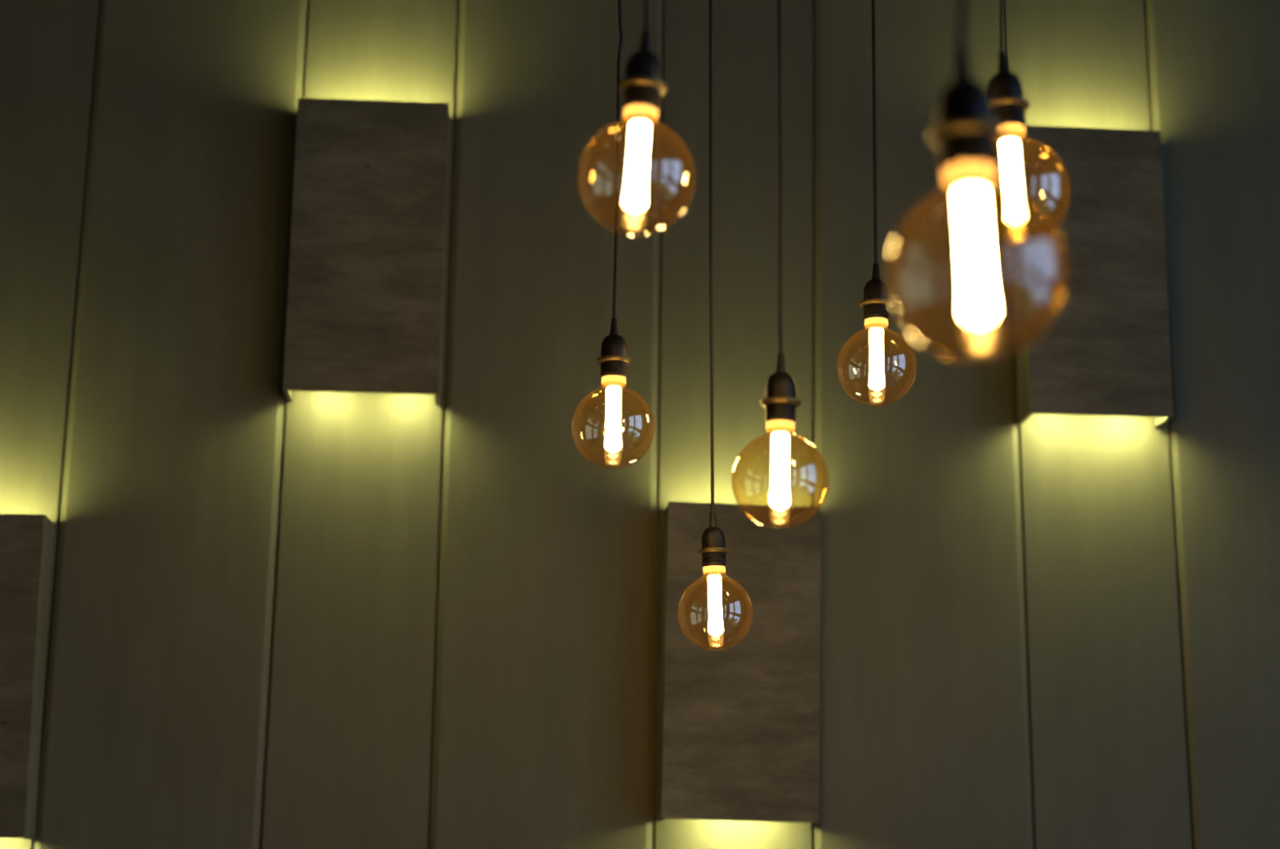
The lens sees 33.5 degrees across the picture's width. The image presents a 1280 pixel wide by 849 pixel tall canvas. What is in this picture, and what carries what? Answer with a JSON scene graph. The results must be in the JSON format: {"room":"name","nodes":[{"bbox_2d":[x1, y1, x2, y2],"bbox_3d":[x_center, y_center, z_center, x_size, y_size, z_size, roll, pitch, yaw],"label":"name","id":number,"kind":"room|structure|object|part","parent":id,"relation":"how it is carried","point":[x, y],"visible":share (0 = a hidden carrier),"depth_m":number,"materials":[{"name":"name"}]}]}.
{"room":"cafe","nodes":[
{"label":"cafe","id":0,"kind":"room"},
{"bbox_2d":[0,0,1279,848],"bbox_3d":[-0.040,1.236,4.749,10.200,7.400,0.206,2,-13,-4],"label":"wall","id":1,"kind":"structure","parent":0,"point":[316,620],"depth_m":4.94,"materials":[{"name":"paint"}]},
{"bbox_2d":[0,513,54,839],"bbox_3d":[-1.487,0.549,4.651,0.345,0.700,0.112,1,-13,-4],"label":"wall light","id":2,"kind":"object","parent":1,"relation":"attached to","point":[26,540],"visible":1,"depth_m":4.63,"materials":[{"name":"brown wood"}]},
{"bbox_3d":[-1.321,0.552,4.668,0.011,0.700,0.101,1,-13,-4],"label":"panel","id":3,"kind":"part","parent":2,"relation":"part of","materials":[{"name":"black metal"}]},
{"bbox_2d":[283,97,449,405],"bbox_3d":[-0.629,-0.402,4.938,0.350,0.701,0.112,2,-13,-4],"label":"wall light","id":4,"kind":"object","parent":1,"relation":"attached to","point":[366,295],"visible":1,"depth_m":4.88,"materials":[{"name":"brown wood"}]},
{"bbox_3d":[-0.799,-0.406,4.933,0.011,0.701,0.101,2,-13,-4],"label":"panel","id":5,"kind":"part","parent":4,"relation":"part of","materials":[{"name":"black metal"}]},
{"bbox_3d":[-0.461,-0.397,4.955,0.011,0.701,0.101,2,-13,-4],"label":"panel","id":6,"kind":"part","parent":4,"relation":"part of","materials":[{"name":"black metal"}]},
{"bbox_2d":[657,501,821,825],"bbox_3d":[0.224,0.534,4.776,0.346,0.703,0.112,2,-14,-3],"label":"wall light","id":7,"kind":"object","parent":1,"relation":"attached to","point":[739,734],"visible":1,"depth_m":4.72,"materials":[{"name":"brown wood"}]},
{"bbox_3d":[0.056,0.529,4.771,0.011,0.703,0.101,2,-13,-3],"label":"panel","id":8,"kind":"part","parent":7,"relation":"part of","materials":[{"name":"black metal"}]},
{"bbox_3d":[0.390,0.543,4.792,0.011,0.703,0.101,2,-13,-3],"label":"panel","id":9,"kind":"part","parent":7,"relation":"part of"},
{"bbox_2d":[1013,125,1173,427],"bbox_3d":[1.067,-0.352,5.047,0.337,0.704,0.112,2,-13,-4],"label":"wall light","id":10,"kind":"object","parent":1,"relation":"attached to","point":[1105,350],"visible":0.91,"depth_m":4.99,"materials":[{"name":"brown wood"}]},
{"bbox_3d":[0.904,-0.356,5.042,0.011,0.704,0.101,2,-13,-4],"label":"panel","id":11,"kind":"part","parent":10,"relation":"part of","materials":[{"name":"black metal"}]},
{"bbox_3d":[1.229,-0.346,5.063,0.011,0.704,0.101,2,-13,-4],"label":"panel","id":12,"kind":"part","parent":10,"relation":"part of","materials":[{"name":"black metal"}]},
{"bbox_3d":[0.358,-3.442,0.638,10.200,0.200,10.400,2,-13,-4],"label":"ceiling","id":13,"kind":"structure","parent":0,"visible":0},
{"bbox_2d":[571,0,654,468],"bbox_3d":[-0.024,-1.260,3.499,0.125,2.725,0.125,-6,-15,25],"label":"pendant lamp","id":14,"kind":"object","parent":13,"relation":"hanging from","point":[614,361],"visible":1,"depth_m":3.21,"materials":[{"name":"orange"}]},
{"bbox_3d":[-0.040,0.001,3.198,0.125,0.131,0.125,1,-13,-4],"label":"glass globe","id":15,"kind":"part","parent":14,"relation":"part of"},
{"bbox_2d":[595,317,631,377],"bbox_3d":[-0.039,-0.116,3.226,0.054,0.095,0.054,2,-13,-4],"label":"socket","id":16,"kind":"object","parent":14,"relation":"attached to","point":[614,361],"depth_m":3.21,"materials":[{"name":"black metal"}]},
{"bbox_3d":[-0.021,-1.359,3.523,0.011,2.465,0.006,2,-13,-4],"label":"cord","id":17,"kind":"part","parent":14,"relation":"part of","materials":[{"name":"black fabric"}]},
{"bbox_2d":[577,0,694,235],"bbox_3d":[0.013,-1.505,2.574,0.125,2.677,0.125,-3,-14,17],"label":"pendant lamp","id":18,"kind":"object","parent":13,"relation":"hanging from","point":[642,87],"visible":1,"depth_m":2.28,"materials":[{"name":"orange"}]},
{"bbox_3d":[-0.003,-0.267,2.279,0.125,0.131,0.125,4,-14,-3],"label":"glass globe","id":19,"kind":"part","parent":18,"relation":"part of"},
{"bbox_2d":[617,28,667,117],"bbox_3d":[0.003,-0.384,2.307,0.054,0.096,0.054,2,-13,-4],"label":"socket","id":20,"kind":"object","parent":18,"relation":"attached to","point":[642,87],"depth_m":2.29,"materials":[{"name":"black metal"}]},
{"bbox_3d":[0.022,-1.604,2.598,0.006,2.418,0.006,2,-13,-4],"label":"cord","id":21,"kind":"part","parent":18,"relation":"part of","materials":[{"name":"black fabric"}]},
{"bbox_2d":[677,0,753,650],"bbox_3d":[0.140,-1.062,3.847,0.129,2.946,0.124,2,-13,-4],"label":"pendant lamp","id":22,"kind":"object","parent":13,"relation":"hanging from","point":[713,551],"visible":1,"depth_m":3.53,"materials":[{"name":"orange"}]},
{"bbox_3d":[0.134,-1.160,3.870,0.015,2.688,0.006,2,-13,-4],"label":"cord","id":23,"kind":"part","parent":22,"relation":"part of","materials":[{"name":"black fabric"}]},
{"bbox_2d":[697,511,729,567],"bbox_3d":[0.123,0.191,3.548,0.054,0.095,0.054,2,-13,-4],"label":"socket","id":24,"kind":"object","parent":22,"relation":"attached to","point":[713,551],"depth_m":3.53,"materials":[{"name":"black metal"}]},
{"bbox_3d":[0.124,0.309,3.520,0.125,0.131,0.125,0,-13,-4],"label":"glass globe","id":25,"kind":"part","parent":22,"relation":"part of"},
{"bbox_2d":[731,0,828,528],"bbox_3d":[0.198,-1.274,3.070,0.125,2.892,0.125,-1,-14,9],"label":"pendant lamp","id":26,"kind":"object","parent":13,"relation":"hanging from","point":[780,402],"visible":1,"depth_m":2.76,"materials":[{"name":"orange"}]},
{"bbox_3d":[0.181,0.069,2.749,0.125,0.131,0.125,2,-13,-4],"label":"glass globe","id":27,"kind":"part","parent":26,"relation":"part of"},
{"bbox_3d":[0.201,-1.372,3.093,0.007,2.633,0.006,2,-13,-4],"label":"cord","id":28,"kind":"part","parent":26,"relation":"part of","materials":[{"name":"black fabric"}]},
{"bbox_2d":[760,351,801,423],"bbox_3d":[0.183,-0.048,2.777,0.054,0.095,0.054,2,-13,-4],"label":"socket","id":29,"kind":"object","parent":26,"relation":"attached to","point":[780,402],"depth_m":2.76,"materials":[{"name":"black metal"}]},
{"bbox_2d":[836,0,916,406],"bbox_3d":[0.389,-1.289,3.645,0.125,2.590,0.125,9,-16,-32],"label":"pendant lamp","id":30,"kind":"object","parent":13,"relation":"hanging from","point":[876,304],"visible":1,"depth_m":3.37,"materials":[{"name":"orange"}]},
{"bbox_3d":[0.393,-1.388,3.669,0.008,2.330,0.006,2,-13,-4],"label":"cord","id":31,"kind":"part","parent":30,"relation":"part of","materials":[{"name":"black fabric"}]},
{"bbox_2d":[858,262,892,319],"bbox_3d":[0.376,-0.211,3.388,0.054,0.095,0.054,2,-13,-4],"label":"socket","id":32,"kind":"object","parent":30,"relation":"attached to","point":[876,304],"depth_m":3.37,"materials":[{"name":"black metal"}]},
{"bbox_3d":[0.374,-0.094,3.360,0.125,0.131,0.125,2,-13,-4],"label":"glass globe","id":33,"kind":"part","parent":30,"relation":"part of"},
{"bbox_2d":[887,0,1066,361],"bbox_3d":[0.255,-1.509,1.833,0.125,3.008,0.125,-8,-16,33],"label":"pendant lamp","id":34,"kind":"object","parent":13,"relation":"hanging from","point":[966,134],"visible":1,"depth_m":1.50,"materials":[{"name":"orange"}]},
{"bbox_3d":[0.251,-1.608,1.856,0.009,2.749,0.006,2,-13,-4],"label":"cord","id":35,"kind":"part","parent":34,"relation":"part of","materials":[{"name":"black fabric"}]},
{"bbox_2d":[928,44,1004,178],"bbox_3d":[0.234,-0.227,1.526,0.054,0.096,0.054,2,-13,-4],"label":"socket","id":36,"kind":"object","parent":34,"relation":"attached to","point":[966,135],"depth_m":1.51,"materials":[{"name":"black metal"}]},
{"bbox_3d":[0.237,-0.110,1.499,0.125,0.131,0.125,-1,-13,-4],"label":"glass globe","id":37,"kind":"part","parent":34,"relation":"part of"},
{"bbox_2d":[987,0,1070,248],"bbox_3d":[0.436,-1.488,2.685,0.125,2.649,0.125,6,-14,-21],"label":"pendant lamp","id":38,"kind":"object","parent":13,"relation":"hanging from","point":[1005,90],"visible":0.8,"depth_m":2.39,"materials":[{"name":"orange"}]},
{"bbox_3d":[0.429,-1.587,2.708,0.007,2.389,0.006,2,-13,-4],"label":"cord","id":39,"kind":"part","parent":38,"relation":"part of","materials":[{"name":"black fabric"}]},
{"bbox_2d":[987,49,1030,134],"bbox_3d":[0.416,-0.380,2.421,0.054,0.096,0.054,2,-13,-4],"label":"socket","id":40,"kind":"object","parent":38,"relation":"attached to","point":[1005,90],"depth_m":2.40,"materials":[{"name":"black metal"}]},
{"bbox_3d":[0.420,-0.263,2.393,0.125,0.131,0.125,-1,-13,-4],"label":"glass globe","id":41,"kind":"part","parent":38,"relation":"part of"}
]}

